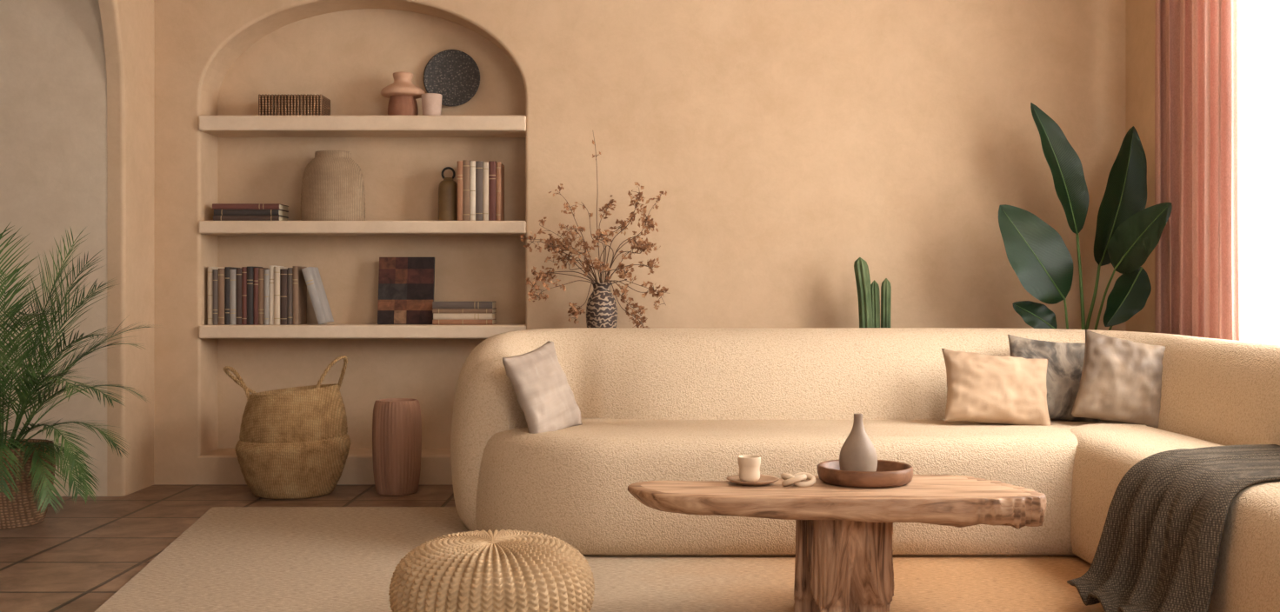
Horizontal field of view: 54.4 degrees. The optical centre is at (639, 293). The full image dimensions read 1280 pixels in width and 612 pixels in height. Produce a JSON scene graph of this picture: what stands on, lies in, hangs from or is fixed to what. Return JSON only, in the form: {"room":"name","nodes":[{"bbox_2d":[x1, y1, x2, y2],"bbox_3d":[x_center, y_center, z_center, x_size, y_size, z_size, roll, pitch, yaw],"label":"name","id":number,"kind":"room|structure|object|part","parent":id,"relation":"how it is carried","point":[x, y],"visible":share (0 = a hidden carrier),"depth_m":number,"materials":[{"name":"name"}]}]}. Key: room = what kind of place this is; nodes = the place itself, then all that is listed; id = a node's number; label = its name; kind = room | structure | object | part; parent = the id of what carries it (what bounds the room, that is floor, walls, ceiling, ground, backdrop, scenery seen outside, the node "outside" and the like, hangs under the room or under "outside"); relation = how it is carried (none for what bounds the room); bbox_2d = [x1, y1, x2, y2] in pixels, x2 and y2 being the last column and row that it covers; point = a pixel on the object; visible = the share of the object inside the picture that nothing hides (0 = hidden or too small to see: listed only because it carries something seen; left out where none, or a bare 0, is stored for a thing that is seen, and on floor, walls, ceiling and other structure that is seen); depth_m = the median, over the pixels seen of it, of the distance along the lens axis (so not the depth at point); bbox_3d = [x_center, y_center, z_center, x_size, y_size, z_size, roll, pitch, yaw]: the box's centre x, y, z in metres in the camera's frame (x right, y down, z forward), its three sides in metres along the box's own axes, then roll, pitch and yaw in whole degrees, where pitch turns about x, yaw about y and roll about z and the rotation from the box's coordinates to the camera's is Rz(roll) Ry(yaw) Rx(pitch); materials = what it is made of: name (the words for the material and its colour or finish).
{"room":"living room","nodes":[
{"label":"living room","id":0,"kind":"room"},
{"bbox_2d":[0,0,106,496],"bbox_3d":[-3.640,-0.650,5.896,2.360,3.200,0.108,0,0,0],"label":"wall","id":1,"kind":"structure","parent":0,"point":[53,76],"depth_m":5.84,"materials":[{"name":"grey paint"}]},
{"bbox_2d":[98,0,153,496],"bbox_3d":[-2.460,-0.605,2.800,0.080,3.290,6.800,0,0,0],"label":"wall","id":2,"kind":"structure","parent":0,"point":[128,25],"depth_m":5.91,"materials":[{"name":"paint"}]},
{"bbox_2d":[0,484,455,611],"bbox_3d":[-1.150,1.000,2.950,7.540,0.100,7.100,0,0,0],"label":"floor","id":3,"kind":"structure","parent":0,"point":[81,555],"depth_m":4.92,"materials":[{"name":"tile"}]},
{"bbox_2d":[0,222,162,529],"bbox_3d":[-2.694,0.340,5.059,1.293,1.228,1.168,0,0,0],"label":"potted palm","id":4,"kind":"object","parent":3,"relation":"on","point":[27,466],"visible":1,"depth_m":5.02,"materials":[{"name":"green plant"}]},
{"bbox_2d":[0,439,55,529],"bbox_3d":[-2.640,0.789,5.150,0.406,0.333,0.406,0,0,0],"label":"pot","id":5,"kind":"object","parent":4,"relation":"attached to","point":[20,511],"depth_m":5.04,"materials":[{"name":"beige wicker"}]},
{"bbox_2d":[223,355,350,499],"bbox_3d":[-1.643,0.621,5.916,0.529,0.658,0.531,0,0,33],"label":"basket","id":6,"kind":"object","parent":3,"relation":"on","point":[294,443],"visible":1,"depth_m":5.72,"materials":[{"name":"brown wicker"}]},
{"bbox_3d":[-1.892,0.448,5.874,0.148,0.211,0.214,0,0,-14],"label":"handle","id":7,"kind":"part","parent":6,"relation":"part of","materials":[{"name":"beige wicker"}]},
{"bbox_3d":[-1.446,0.399,5.874,0.096,0.212,0.246,0,0,16],"label":"handle","id":8,"kind":"part","parent":6,"relation":"part of","materials":[{"name":"beige wicker"}]},
{"bbox_2d":[372,398,421,495],"bbox_3d":[-1.158,0.728,5.930,0.232,0.444,0.232,0,0,-41],"label":"floor vase","id":9,"kind":"object","parent":3,"relation":"on","point":[396,423],"visible":1,"depth_m":5.84,"materials":[{"name":"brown ceramic"}]},
{"bbox_2d":[94,506,1104,611],"bbox_3d":[0.083,0.944,4.015,3.935,0.010,2.930,0,0,0],"label":"rug","id":10,"kind":"object","parent":3,"relation":"on","point":[230,559],"visible":0.56,"depth_m":4.13,"materials":[{"name":"beige carpet"}]},
{"bbox_2d":[388,529,594,611],"bbox_3d":[-0.402,0.804,3.400,0.558,0.268,0.559,0,0,-43],"label":"pouf","id":11,"kind":"object","parent":10,"relation":"on","point":[509,570],"visible":1,"depth_m":3.23,"materials":[{"name":"fabric"}]},
{"bbox_2d":[627,474,1046,611],"bbox_3d":[0.556,0.752,3.661,1.186,0.374,0.481,0,0,0],"label":"coffee table","id":12,"kind":"object","parent":10,"relation":"on","point":[843,561],"visible":0.98,"depth_m":3.52,"materials":[{"name":"brown wood"}]},
{"bbox_2d":[726,474,779,486],"bbox_3d":[0.335,0.556,3.700,0.156,0.016,0.156,0,0,0],"label":"saucer","id":13,"kind":"object","parent":12,"relation":"on","point":[764,479],"visible":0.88,"depth_m":3.69,"materials":[{"name":"beige ceramic"}]},
{"bbox_2d":[737,454,760,481],"bbox_3d":[0.325,0.520,3.700,0.069,0.073,0.069,0,0,0],"label":"cup","id":14,"kind":"object","parent":13,"relation":"on","point":[749,465],"visible":1,"depth_m":3.67,"materials":[{"name":"beige ceramic"}]},
{"bbox_2d":[780,472,816,486],"bbox_3d":[0.467,0.547,3.660,0.102,0.039,0.082,0,0,0],"label":"knot","id":15,"kind":"object","parent":12,"relation":"on","point":[798,479],"visible":1,"depth_m":3.64,"materials":[{"name":"beige ceramic"}]},
{"bbox_2d":[817,460,913,488],"bbox_3d":[0.675,0.539,3.735,0.282,0.050,0.283,0,0,0],"label":"tray","id":16,"kind":"object","parent":12,"relation":"on","point":[889,474],"visible":0.94,"depth_m":3.63,"materials":[{"name":"brown wood"}]},
{"bbox_2d":[839,413,877,471],"bbox_3d":[0.655,0.455,3.735,0.113,0.190,0.113,0,0,0],"label":"bottle vase","id":17,"kind":"object","parent":16,"relation":"in","point":[857,453],"visible":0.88,"depth_m":3.70,"materials":[{"name":"beige ceramic"}]},
{"bbox_2d":[450,327,1279,611],"bbox_3d":[0.746,0.543,4.035,3.031,0.787,3.210,0,0,0],"label":"sofa","id":18,"kind":"object","parent":10,"relation":"on","point":[654,403],"visible":0.76,"depth_m":4.52,"materials":[{"name":"beige fabric"}]},
{"bbox_2d":[502,340,582,433],"bbox_3d":[-0.370,0.378,4.790,0.169,0.386,0.390,0,0,23],"label":"throw pillow","id":19,"kind":"object","parent":18,"relation":"on","point":[542,389],"visible":0.96,"depth_m":4.72,"materials":[{"name":"beige fabric"}]},
{"bbox_3d":[0.613,0.727,4.875,2.674,0.420,0.930,0,0,0],"label":"seat","id":20,"kind":"part","parent":18,"relation":"part of","materials":[{"name":"beige fabric"}]},
{"bbox_2d":[941,348,1051,426],"bbox_3d":[1.425,0.382,4.969,0.462,0.324,0.186,0,0,0],"label":"throw pillow","id":21,"kind":"object","parent":18,"relation":"on","point":[982,389],"visible":0.98,"depth_m":4.91,"materials":[{"name":"beige fabric"}]},
{"bbox_2d":[1007,334,1100,422],"bbox_3d":[1.700,0.355,5.110,0.408,0.373,0.160,0,0,5],"label":"throw pillow","id":22,"kind":"object","parent":18,"relation":"on","point":[1065,363],"visible":0.51,"depth_m":5.07,"materials":[{"name":"grey fabric"}]},
{"bbox_2d":[1069,329,1165,428],"bbox_3d":[1.925,0.348,4.900,0.441,0.411,0.188,0,0,20],"label":"throw pillow","id":23,"kind":"object","parent":18,"relation":"on","point":[1121,381],"visible":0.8,"depth_m":4.86,"materials":[{"name":"beige fabric"}]},
{"bbox_2d":[1066,444,1279,611],"bbox_3d":[1.687,0.697,3.567,0.841,0.450,0.570,0,0,-15],"label":"throw blanket","id":24,"kind":"object","parent":18,"relation":"on","point":[1158,548],"visible":1,"depth_m":3.48,"materials":[{"name":"fabric"}]},
{"bbox_2d":[853,257,891,327],"bbox_3d":[1.115,0.387,5.960,0.240,1.126,0.240,0,0,0],"label":"potted cactus","id":25,"kind":"object","parent":3,"relation":"on","point":[868,294],"visible":0.37,"depth_m":5.94,"materials":[{"name":"plant"}]},
{"bbox_3d":[1.074,0.287,5.959,0.092,0.926,0.072,0,0,22],"label":"cactus stem","id":26,"kind":"part","parent":25,"relation":"part of","materials":[{"name":"green plant"}]},
{"bbox_3d":[1.126,0.342,5.960,0.046,0.816,0.044,0,0,-22],"label":"cactus stem","id":27,"kind":"part","parent":25,"relation":"part of","materials":[{"name":"green plant"}]},
{"bbox_3d":[1.172,0.337,5.946,0.050,0.826,0.056,0,0,22],"label":"cactus stem","id":28,"kind":"part","parent":25,"relation":"part of","materials":[{"name":"green plant"}]},
{"bbox_2d":[998,102,1172,330],"bbox_3d":[2.091,0.030,5.761,0.742,1.841,0.585,0,0,29],"label":"plant","id":29,"kind":"object","parent":3,"relation":"on","point":[1127,232],"visible":0.71,"depth_m":5.73,"materials":[{"name":"green plant"}]},
{"bbox_3d":[2.008,0.362,5.829,0.023,0.678,0.170,0,0,27],"label":"stem","id":30,"kind":"part","parent":29,"relation":"part of","materials":[{"name":"green plant"}]},
{"bbox_3d":[2.081,0.210,5.889,0.053,0.982,0.097,0,0,8],"label":"stem","id":31,"kind":"part","parent":29,"relation":"part of","materials":[{"name":"green plant"}]},
{"bbox_3d":[2.123,0.275,5.908,0.139,0.852,0.019,0,0,45],"label":"stem","id":32,"kind":"part","parent":29,"relation":"part of","materials":[{"name":"green plant"}]},
{"bbox_3d":[2.129,0.294,5.797,0.071,0.814,0.281,0,0,0],"label":"stem","id":33,"kind":"part","parent":29,"relation":"part of","materials":[{"name":"green plant"}]},
{"bbox_3d":[0.200,0.600,5.970,1.300,0.700,0.280,0,0,0],"label":"console table","id":34,"kind":"object","parent":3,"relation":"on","visible":0},
{"bbox_2d":[586,282,617,327],"bbox_3d":[-0.184,0.099,5.980,0.151,0.303,0.151,0,0,0],"label":"patterned vase","id":35,"kind":"object","parent":34,"relation":"on","point":[601,309],"visible":0.8,"depth_m":5.92,"materials":[{"name":"ceramic"}]},
{"bbox_2d":[520,133,670,327],"bbox_3d":[-0.214,-0.282,5.956,0.723,0.978,0.271,0,0,0],"label":"bouquet","id":36,"kind":"object","parent":35,"relation":"in","point":[573,310],"visible":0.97,"depth_m":5.94,"materials":[{"name":"brown plant"}]},
{"bbox_2d":[153,0,1126,484],"bbox_3d":[0.000,-0.650,6.330,4.840,3.200,0.260,0,0,0],"label":"wall","id":37,"kind":"structure","parent":0,"point":[790,143],"depth_m":6.20,"materials":[{"name":"paint"}]},
{"bbox_2d":[198,115,526,137],"bbox_3d":[-1.382,-0.850,6.320,1.628,0.076,0.276,0,0,0],"label":"shelf","id":38,"kind":"object","parent":37,"relation":"attached to","point":[219,126],"depth_m":6.18,"materials":[{"name":"paint"}]},
{"bbox_2d":[258,93,330,115],"bbox_3d":[-1.755,-0.945,6.330,0.318,0.112,0.184,0,0,0],"label":"box","id":39,"kind":"object","parent":38,"relation":"on","point":[269,104],"visible":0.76,"depth_m":6.24,"materials":[{"name":"beige wicker"}]},
{"bbox_2d":[380,71,424,115],"bbox_3d":[-1.206,-1.006,6.330,0.219,0.235,0.219,0,0,0],"label":"lidded jar","id":40,"kind":"object","parent":38,"relation":"on","point":[403,94],"visible":0.9,"depth_m":6.27,"materials":[{"name":"ceramic"}]},
{"bbox_3d":[-1.206,-1.062,6.330,0.219,0.123,0.219,0,0,0],"label":"jar lid","id":41,"kind":"part","parent":40,"relation":"part of","materials":[{"name":"ceramic"}]},
{"bbox_2d":[421,93,442,115],"bbox_3d":[-1.052,-0.948,6.290,0.104,0.118,0.104,0,0,0],"label":"clay cup","id":42,"kind":"object","parent":38,"relation":"on","point":[431,103],"visible":0.77,"depth_m":6.25,"materials":[{"name":"ceramic"}]},
{"bbox_2d":[198,220,526,235],"bbox_3d":[-1.382,-0.332,6.320,1.628,0.064,0.276,0,0,0],"label":"shelf","id":43,"kind":"object","parent":37,"relation":"attached to","point":[214,228],"depth_m":6.18,"materials":[{"name":"paint"}]},
{"bbox_2d":[213,215,288,220],"bbox_3d":[-1.975,-0.379,6.324,0.330,0.028,0.182,0,0,0],"label":"book","id":44,"kind":"object","parent":43,"relation":"on","point":[215,217],"visible":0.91,"depth_m":6.24,"materials":[{"name":"black paper"}]},
{"bbox_2d":[213,209,288,217],"bbox_3d":[-1.974,-0.408,6.324,0.325,0.030,0.182,0,0,0],"label":"book","id":45,"kind":"object","parent":44,"relation":"on","point":[216,212],"visible":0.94,"depth_m":6.24,"materials":[{"name":"black paper"}]},
{"bbox_2d":[212,203,288,211],"bbox_3d":[-1.976,-0.438,6.324,0.335,0.028,0.182,0,0,0],"label":"book","id":46,"kind":"object","parent":45,"relation":"on","point":[215,206],"visible":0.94,"depth_m":6.24,"materials":[{"name":"paper"}]},
{"bbox_2d":[300,150,365,220],"bbox_3d":[-1.560,-0.543,6.325,0.324,0.358,0.253,0,0,0],"label":"woven vase","id":47,"kind":"object","parent":43,"relation":"on","point":[333,187],"visible":0.92,"depth_m":6.23,"materials":[{"name":"wicker"}]},
{"bbox_2d":[438,166,457,220],"bbox_3d":[-0.975,-0.505,6.330,0.104,0.281,0.104,0,0,0],"label":"jug","id":48,"kind":"object","parent":43,"relation":"on","point":[447,188],"visible":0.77,"depth_m":6.29,"materials":[{"name":"ceramic"}]},
{"bbox_3d":[-0.975,-0.610,6.330,0.072,0.071,0.012,0,0,0],"label":"ring handle","id":49,"kind":"part","parent":48,"relation":"part of","materials":[{"name":"metal"}]},
{"bbox_2d":[457,160,462,220],"bbox_3d":[-0.903,-0.515,6.324,0.029,0.300,0.172,0,0,0],"label":"book","id":50,"kind":"object","parent":43,"relation":"on","point":[459,163],"visible":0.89,"depth_m":6.24,"materials":[{"name":"brown paper"}]},
{"bbox_2d":[462,160,471,220],"bbox_3d":[-0.871,-0.517,6.324,0.035,0.305,0.172,0,0,0],"label":"book","id":51,"kind":"object","parent":43,"relation":"on","point":[466,163],"visible":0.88,"depth_m":6.24,"materials":[{"name":"brown paper"}]},
{"bbox_2d":[470,160,475,220],"bbox_3d":[-0.839,-0.515,6.324,0.027,0.300,0.172,0,0,0],"label":"book","id":52,"kind":"object","parent":43,"relation":"on","point":[472,163],"visible":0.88,"depth_m":6.24,"materials":[{"name":"beige paper"}]},
{"bbox_2d":[475,160,483,220],"bbox_3d":[-0.806,-0.515,6.324,0.035,0.300,0.172,0,0,0],"label":"book","id":53,"kind":"object","parent":43,"relation":"on","point":[478,164],"visible":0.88,"depth_m":6.24,"materials":[{"name":"grey paper"}]},
{"bbox_2d":[482,162,488,220],"bbox_3d":[-0.773,-0.512,6.324,0.029,0.295,0.172,0,0,0],"label":"book","id":54,"kind":"object","parent":43,"relation":"on","point":[485,165],"visible":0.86,"depth_m":6.24,"materials":[{"name":"beige paper"}]},
{"bbox_2d":[488,160,496,220],"bbox_3d":[-0.741,-0.515,6.324,0.035,0.300,0.172,0,0,0],"label":"book","id":55,"kind":"object","parent":43,"relation":"on","point":[492,164],"visible":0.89,"depth_m":6.24,"materials":[{"name":"brown paper"}]},
{"bbox_2d":[496,162,504,220],"bbox_3d":[-0.711,-0.512,6.324,0.023,0.295,0.172,0,0,0],"label":"book","id":56,"kind":"object","parent":43,"relation":"on","point":[500,167],"visible":0.94,"depth_m":6.24,"materials":[{"name":"brown paper"}]},
{"bbox_2d":[198,324,526,338],"bbox_3d":[-1.382,0.189,6.320,1.628,0.066,0.276,0,0,0],"label":"shelf","id":57,"kind":"object","parent":37,"relation":"attached to","point":[300,330],"depth_m":6.18,"materials":[{"name":"paint"}]},
{"bbox_2d":[213,269,218,325],"bbox_3d":[-2.131,0.017,6.322,0.025,0.276,0.172,0,0,0],"label":"book","id":58,"kind":"object","parent":57,"relation":"on","point":[215,271],"visible":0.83,"depth_m":6.24,"materials":[{"name":"brown paper"}]},
{"bbox_2d":[207,266,224,325],"bbox_3d":[-2.158,0.010,6.330,0.028,0.291,0.172,0,0,0],"label":"book","id":59,"kind":"object","parent":57,"relation":"on","point":[210,269],"visible":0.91,"depth_m":6.25,"materials":[{"name":"beige paper"}]},
{"bbox_2d":[218,268,225,325],"bbox_3d":[-2.101,0.014,6.321,0.032,0.282,0.172,0,0,0],"label":"book","id":60,"kind":"object","parent":57,"relation":"on","point":[221,271],"visible":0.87,"depth_m":6.24,"materials":[{"name":"paper"}]},
{"bbox_2d":[225,266,236,325],"bbox_3d":[-2.071,0.010,6.326,0.024,0.289,0.172,0,0,0],"label":"book","id":61,"kind":"object","parent":57,"relation":"on","point":[227,269],"visible":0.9,"depth_m":6.24,"materials":[{"name":"black paper"}]},
{"bbox_2d":[229,269,236,325],"bbox_3d":[-2.043,0.016,6.326,0.031,0.278,0.172,0,0,0],"label":"book","id":62,"kind":"object","parent":57,"relation":"on","point":[232,272],"visible":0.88,"depth_m":6.24,"materials":[{"name":"grey paper"}]},
{"bbox_2d":[236,267,241,325],"bbox_3d":[-2.013,0.013,6.326,0.028,0.284,0.172,0,0,0],"label":"book","id":63,"kind":"object","parent":57,"relation":"on","point":[238,270],"visible":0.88,"depth_m":6.24,"materials":[{"name":"paper"}]},
{"bbox_2d":[241,266,246,325],"bbox_3d":[-1.985,0.010,6.326,0.024,0.289,0.172,0,0,0],"label":"book","id":64,"kind":"object","parent":57,"relation":"on","point":[243,269],"visible":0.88,"depth_m":6.24,"materials":[{"name":"red paper"}]},
{"bbox_2d":[246,266,262,325],"bbox_3d":[-1.957,0.009,6.324,0.030,0.292,0.172,0,0,0],"label":"book","id":65,"kind":"object","parent":57,"relation":"on","point":[250,270],"visible":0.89,"depth_m":6.24,"materials":[{"name":"black paper"}]},
{"bbox_2d":[253,267,266,325],"bbox_3d":[-1.929,0.012,6.330,0.024,0.287,0.172,0,0,0],"label":"book","id":66,"kind":"object","parent":57,"relation":"on","point":[256,270],"visible":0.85,"depth_m":6.25,"materials":[{"name":"brown paper"}]},
{"bbox_2d":[258,268,269,325],"bbox_3d":[-1.902,0.014,6.329,0.029,0.282,0.172,0,0,0],"label":"book","id":67,"kind":"object","parent":57,"relation":"on","point":[261,271],"visible":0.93,"depth_m":6.25,"materials":[{"name":"paper"}]},
{"bbox_2d":[264,269,269,325],"bbox_3d":[-1.874,0.017,6.323,0.024,0.277,0.172,0,0,0],"label":"book","id":68,"kind":"object","parent":57,"relation":"on","point":[266,271],"visible":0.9,"depth_m":6.24,"materials":[{"name":"grey paper"}]},
{"bbox_2d":[269,265,283,325],"bbox_3d":[-1.848,0.007,6.328,0.025,0.297,0.172,0,0,0],"label":"book","id":69,"kind":"object","parent":57,"relation":"on","point":[271,267],"visible":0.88,"depth_m":6.24,"materials":[{"name":"beige paper"}]},
{"bbox_2d":[273,266,287,325],"bbox_3d":[-1.820,0.010,6.320,0.029,0.290,0.172,0,0,0],"label":"book","id":70,"kind":"object","parent":57,"relation":"on","point":[276,270],"visible":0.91,"depth_m":6.24,"materials":[{"name":"beige paper"}]},
{"bbox_2d":[280,269,287,325],"bbox_3d":[-1.788,0.015,6.323,0.034,0.279,0.172,0,0,0],"label":"book","id":71,"kind":"object","parent":57,"relation":"on","point":[283,273],"visible":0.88,"depth_m":6.24,"materials":[{"name":"brown paper"}]},
{"bbox_2d":[287,267,293,325],"bbox_3d":[-1.757,0.012,6.330,0.025,0.286,0.172,0,0,0],"label":"book","id":72,"kind":"object","parent":57,"relation":"on","point":[290,270],"visible":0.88,"depth_m":6.25,"materials":[{"name":"paper"}]},
{"bbox_2d":[293,266,306,325],"bbox_3d":[-1.730,0.008,6.326,0.026,0.294,0.172,0,0,0],"label":"book","id":73,"kind":"object","parent":57,"relation":"on","point":[299,284],"visible":1,"depth_m":6.28,"materials":[{"name":"brown paper"}]},
{"bbox_2d":[301,266,333,324],"bbox_3d":[-1.635,0.009,6.319,0.123,0.289,0.172,0,0,0],"label":"book","id":74,"kind":"object","parent":57,"relation":"on","point":[311,275],"visible":1,"depth_m":6.24,"materials":[{"name":"grey paper"}]},
{"bbox_2d":[377,257,434,324],"bbox_3d":[-1.195,-0.017,6.364,0.283,0.344,0.068,0,0,0],"label":"canvas painting","id":75,"kind":"object","parent":57,"relation":"on","point":[406,285],"visible":0.94,"depth_m":6.35,"materials":[{"name":"fabric"}]},
{"bbox_2d":[432,319,496,325],"bbox_3d":[-0.890,0.142,6.324,0.300,0.026,0.182,0,0,0],"label":"book","id":76,"kind":"object","parent":57,"relation":"on","point":[435,322],"visible":0.99,"depth_m":6.24,"materials":[{"name":"brown paper"}]},
{"bbox_2d":[433,313,496,319],"bbox_3d":[-0.888,0.114,6.324,0.295,0.030,0.182,0,0,0],"label":"book","id":77,"kind":"object","parent":76,"relation":"on","point":[436,316],"visible":1,"depth_m":6.23,"materials":[{"name":"beige paper"}]},
{"bbox_2d":[432,308,496,313],"bbox_3d":[-0.890,0.087,6.324,0.300,0.022,0.182,0,0,0],"label":"book","id":78,"kind":"object","parent":77,"relation":"on","point":[434,310],"visible":0.99,"depth_m":6.24,"materials":[{"name":"paper"}]},
{"bbox_2d":[432,301,496,308],"bbox_3d":[-0.890,0.058,6.324,0.300,0.036,0.182,0,0,0],"label":"book","id":79,"kind":"object","parent":78,"relation":"on","point":[435,304],"visible":0.99,"depth_m":6.24,"materials":[{"name":"grey paper"}]},
{"bbox_2d":[423,49,479,106],"bbox_3d":[-0.972,-1.115,6.441,0.294,0.294,0.030,0,0,0],"label":"wall plate","id":80,"kind":"object","parent":37,"relation":"attached to","point":[452,74],"visible":0.97,"depth_m":6.44,"materials":[{"name":"black stone"}]},
{"bbox_2d":[1126,0,1155,333],"bbox_3d":[2.500,-0.650,2.800,0.160,3.200,6.800,0,0,0],"label":"wall","id":81,"kind":"structure","parent":0,"point":[1140,14],"depth_m":5.98,"materials":[{"name":"paint"}]},
{"bbox_3d":[2.335,-1.750,4.375,0.026,0.026,2.750,0,0,0],"label":"curtain rod","id":82,"kind":"object","parent":81,"relation":"attached to","visible":0},
{"bbox_2d":[1154,0,1239,340],"bbox_3d":[2.336,-0.400,5.237,0.069,2.660,0.753,0,0,0],"label":"curtain","id":83,"kind":"object","parent":82,"relation":"hanging from","point":[1196,261],"visible":0.65,"depth_m":5.17,"materials":[{"name":"fabric"}]},
{"bbox_3d":[2.535,-0.745,4.210,0.050,1.910,2.020,0,0,0],"label":"window","id":84,"kind":"structure","parent":81,"relation":"in","visible":0},
{"bbox_2d":[1237,0,1279,344],"bbox_3d":[2.470,-0.743,4.191,0.026,1.895,1.981,0,0,0],"label":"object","id":85,"kind":"structure","parent":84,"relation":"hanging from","point":[1258,21],"depth_m":4.96,"materials":[{"name":"white fabric"}]}
]}

